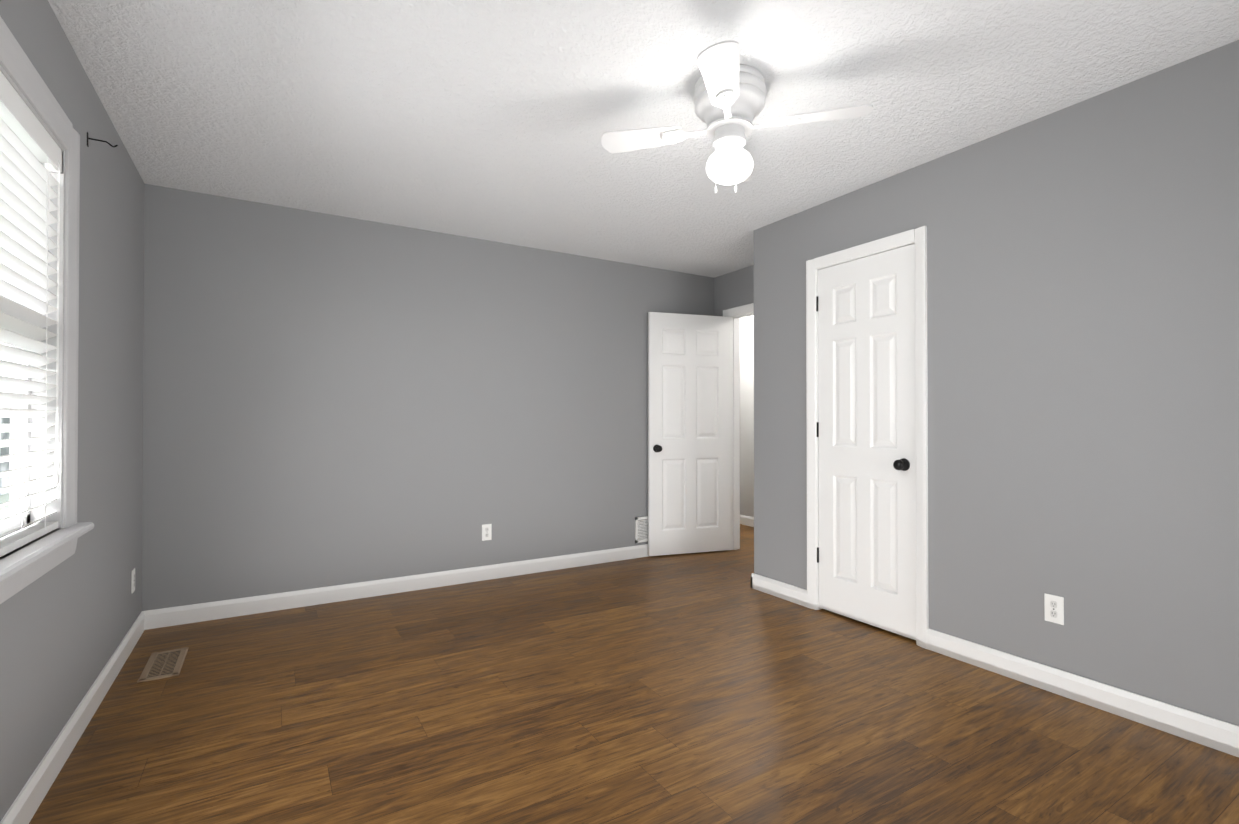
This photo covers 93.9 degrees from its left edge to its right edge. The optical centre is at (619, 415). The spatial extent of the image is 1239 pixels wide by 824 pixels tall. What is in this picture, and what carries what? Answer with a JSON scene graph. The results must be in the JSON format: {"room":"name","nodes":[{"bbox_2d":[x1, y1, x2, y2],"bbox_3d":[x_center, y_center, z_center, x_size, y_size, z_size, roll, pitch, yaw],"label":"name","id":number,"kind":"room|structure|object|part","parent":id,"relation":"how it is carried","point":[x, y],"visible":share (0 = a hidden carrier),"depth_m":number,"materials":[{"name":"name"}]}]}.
{"room":"empty bedroom","nodes":[
{"label":"empty bedroom","id":0,"kind":"room"},
{"bbox_2d":[0,0,144,820],"bbox_3d":[-1.430,-0.071,1.104,0.120,2.440,4.990,0,-1,-31],"label":"wall","id":1,"kind":"structure","parent":0,"point":[66,625],"depth_m":2.24,"materials":[{"name":"grey paint"}]},
{"bbox_2d":[0,16,93,603],"bbox_3d":[-1.572,-0.258,1.400,0.180,1.467,1.460,0,-1,-31],"label":"window","id":2,"kind":"structure","parent":1,"relation":"in","point":[22,568],"depth_m":1.92,"materials":[{"name":"white"}]},
{"bbox_2d":[0,71,62,556],"bbox_3d":[-1.570,-0.261,1.401,0.066,1.255,1.214,0,-1,-31],"label":"window blinds","id":3,"kind":"object","parent":2,"relation":"attached to","point":[28,147],"visible":1,"depth_m":1.71,"materials":[{"name":"white plastic"}]},
{"bbox_2d":[0,611,147,823],"bbox_3d":[-1.372,1.099,1.130,0.015,0.100,4.750,0,-1,-31],"label":"baseboard","id":4,"kind":"structure","parent":1,"relation":"attached to","point":[24,807],"depth_m":1.98,"materials":[{"name":"white wood"}]},
{"bbox_2d":[87,132,117,147],"bbox_3d":[-1.969,-1.043,2.208,0.090,0.050,0.016,0,-1,-31],"label":"mounting bracket","id":5,"kind":"object","parent":1,"relation":"attached to","point":[88,138],"visible":1,"depth_m":2.20,"materials":[{"name":"black metal"}]},
{"bbox_2d":[131,568,134,593],"bbox_3d":[-2.474,0.838,2.949,0.008,0.115,0.070,0,-1,-31],"label":"outlet","id":6,"kind":"object","parent":1,"relation":"attached to","point":[132,580],"visible":0.96,"depth_m":2.93,"materials":[{"name":"white plastic"}]},
{"bbox_2d":[142,184,713,610],"bbox_3d":[-0.903,-0.046,4.266,4.290,2.440,0.120,0,-1,-31],"label":"wall","id":7,"kind":"structure","parent":0,"point":[331,400],"depth_m":3.77,"materials":[{"name":"grey paint"}]},
{"bbox_2d":[147,544,647,628],"bbox_3d":[-0.849,1.123,4.196,4.020,0.100,0.040,0,-1,-31],"label":"baseboard","id":8,"kind":"structure","parent":7,"relation":"attached to","point":[179,615],"depth_m":3.75,"materials":[{"name":"white wood"}]},
{"bbox_2d":[482,524,491,540],"bbox_3d":[-0.952,0.835,4.156,0.070,0.115,0.007,0,-1,-31],"label":"outlet","id":9,"kind":"object","parent":7,"relation":"attached to","point":[486,531],"visible":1,"depth_m":4.15,"materials":[{"name":"white plastic"}]},
{"bbox_2d":[635,516,647,542],"bbox_3d":[0.271,0.949,4.891,0.325,0.210,0.011,0,-1,-31],"label":"air vent","id":10,"kind":"object","parent":7,"relation":"in","point":[641,529],"visible":0.35,"depth_m":4.84,"materials":[{"name":"white plastic"}]},
{"bbox_2d":[29,524,1238,823],"bbox_3d":[0.176,1.197,3.436,5.650,0.060,7.700,0,-1,-31],"label":"floor","id":11,"kind":"structure","parent":0,"point":[699,688],"depth_m":2.17,"materials":[{"name":"brown wood"}]},
{"bbox_2d":[137,647,188,682],"bbox_3d":[-2.127,1.158,2.709,0.145,0.006,0.365,0,-1,-31],"label":"floor vent","id":12,"kind":"object","parent":11,"relation":"in","point":[164,664],"visible":0.98,"depth_m":2.69,"materials":[{"name":"beige metal"}]},
{"bbox_2d":[48,0,1238,277],"bbox_3d":[0.176,-1.313,3.456,5.650,0.080,7.700,0,-1,-31],"label":"ceiling","id":13,"kind":"structure","parent":0,"point":[492,120],"depth_m":2.31,"materials":[{"name":"white paint"}]},
{"bbox_2d":[601,40,872,193],"bbox_3d":[0.425,-1.071,2.238,0.787,0.423,0.787,0,-1,-31],"label":"ceiling fan","id":14,"kind":"object","parent":13,"relation":"hanging from","point":[729,96],"visible":1,"depth_m":2.17,"materials":[{"name":"white metal"}]},
{"bbox_3d":[0.414,-0.958,2.260,0.107,0.198,0.022,0,-1,-31],"label":"cord","id":15,"kind":"part","parent":14,"relation":"part of","materials":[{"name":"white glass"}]},
{"bbox_3d":[0.425,-0.970,2.237,0.180,0.135,0.180,0,-1,-31],"label":"lamp shade","id":16,"kind":"part","parent":14,"relation":"part of","materials":[{"name":"white glass"}]},
{"bbox_2d":[714,265,753,315],"bbox_3d":[1.210,-0.042,4.800,0.120,2.440,1.150,0,-1,-31],"label":"wall","id":17,"kind":"structure","parent":0,"point":[733,289],"depth_m":5.05,"materials":[{"name":"grey paint"}]},
{"bbox_2d":[723,303,753,550],"bbox_3d":[1.217,0.119,4.786,0.154,2.118,0.910,0,-1,-31],"label":"door frame","id":18,"kind":"structure","parent":17,"relation":"attached to","point":[735,314],"depth_m":5.11,"materials":[{"name":"white wood"}]},
{"bbox_2d":[648,312,730,555],"bbox_3d":[0.604,0.150,4.958,0.748,2.035,0.205,0,-1,-31],"label":"entry door","id":19,"kind":"structure","parent":18,"relation":"attached to","point":[689,444],"depth_m":4.94,"materials":[{"name":"white paint"}]},
{"bbox_3d":[0.325,0.271,4.817,0.071,0.066,0.072,0,-1,-31],"label":"knob","id":20,"kind":"part","parent":19,"relation":"part of","materials":[{"name":"black metal"}]},
{"bbox_2d":[739,315,753,516],"bbox_3d":[2.358,-0.042,4.834,0.120,2.440,7.220,0,-1,-31],"label":"wall","id":21,"kind":"structure","parent":0,"point":[746,341],"depth_m":6.30,"materials":[{"name":"white paint"}]},
{"bbox_2d":[740,515,753,526],"bbox_3d":[1.814,1.134,5.594,0.015,0.100,5.100,0,-1,-31],"label":"baseboard","id":22,"kind":"structure","parent":21,"relation":"attached to","point":[744,520],"depth_m":6.29,"materials":[{"name":"white wood"}]},
{"bbox_2d":[753,40,1238,725],"bbox_3d":[1.898,-0.061,2.442,0.120,2.440,3.600,0,-1,-31],"label":"wall","id":23,"kind":"structure","parent":0,"point":[1083,342],"depth_m":2.37,"materials":[{"name":"grey paint"}]},
{"bbox_2d":[752,573,806,606],"bbox_3d":[1.038,1.120,3.725,0.015,0.100,0.438,0,-1,-31],"label":"baseboard","id":24,"kind":"structure","parent":23,"relation":"attached to","point":[791,593],"depth_m":3.72,"materials":[{"name":"white wood"}]},
{"bbox_2d":[818,244,915,639],"bbox_3d":[1.349,0.133,3.225,0.099,2.035,0.616,0,-1,-31],"label":"closet door","id":25,"kind":"structure","parent":23,"relation":"in","point":[867,454],"depth_m":3.20,"materials":[{"name":"white paint"}]},
{"bbox_3d":[1.459,0.254,3.008,0.064,0.066,0.066,0,-1,-31],"label":"knob","id":26,"kind":"part","parent":25,"relation":"part of","materials":[{"name":"black metal"}]},
{"bbox_2d":[806,226,928,648],"bbox_3d":[1.396,0.107,3.254,0.137,2.118,0.752,0,-1,-31],"label":"door frame","id":27,"kind":"structure","parent":23,"relation":"attached to","point":[917,237],"depth_m":3.01,"materials":[{"name":"white wood"}]},
{"bbox_2d":[816,296,818,562],"bbox_3d":[1.196,0.080,3.498,0.012,1.605,0.013,0,-1,-31],"label":"door hinges","id":28,"kind":"object","parent":27,"relation":"attached to","point":[817,430],"visible":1,"depth_m":3.49,"materials":[{"name":"black metal"}]},
{"bbox_2d":[1044,593,1063,624],"bbox_3d":[1.825,0.811,2.433,0.007,0.115,0.070,0,-1,-31],"label":"outlet","id":29,"kind":"object","parent":23,"relation":"attached to","point":[1056,602],"visible":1,"depth_m":2.43,"materials":[{"name":"white plastic"}]},
{"bbox_2d":[927,628,1238,756],"bbox_3d":[2.147,1.105,1.888,0.015,0.100,2.350,0,-1,-31],"label":"baseboard","id":30,"kind":"structure","parent":23,"relation":"attached to","point":[1196,727],"depth_m":2.29,"materials":[{"name":"white wood"}]},
{"label":"outside","id":31,"kind":"structure","parent":0,"visible":0},
{"bbox_2d":[0,493,8,519],"bbox_3d":[-36.592,1.550,1.269,59.860,0.100,120.000,0,-1,-31],"label":"ground","id":32,"kind":"structure","parent":31,"point":[4,511],"depth_m":9.93,"materials":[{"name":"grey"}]},
{"bbox_2d":[0,418,9,494],"bbox_3d":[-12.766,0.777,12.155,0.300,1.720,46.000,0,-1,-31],"label":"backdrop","id":33,"kind":"object","parent":32,"relation":"on","point":[4,480],"visible":0.02,"depth_m":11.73,"materials":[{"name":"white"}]}
]}

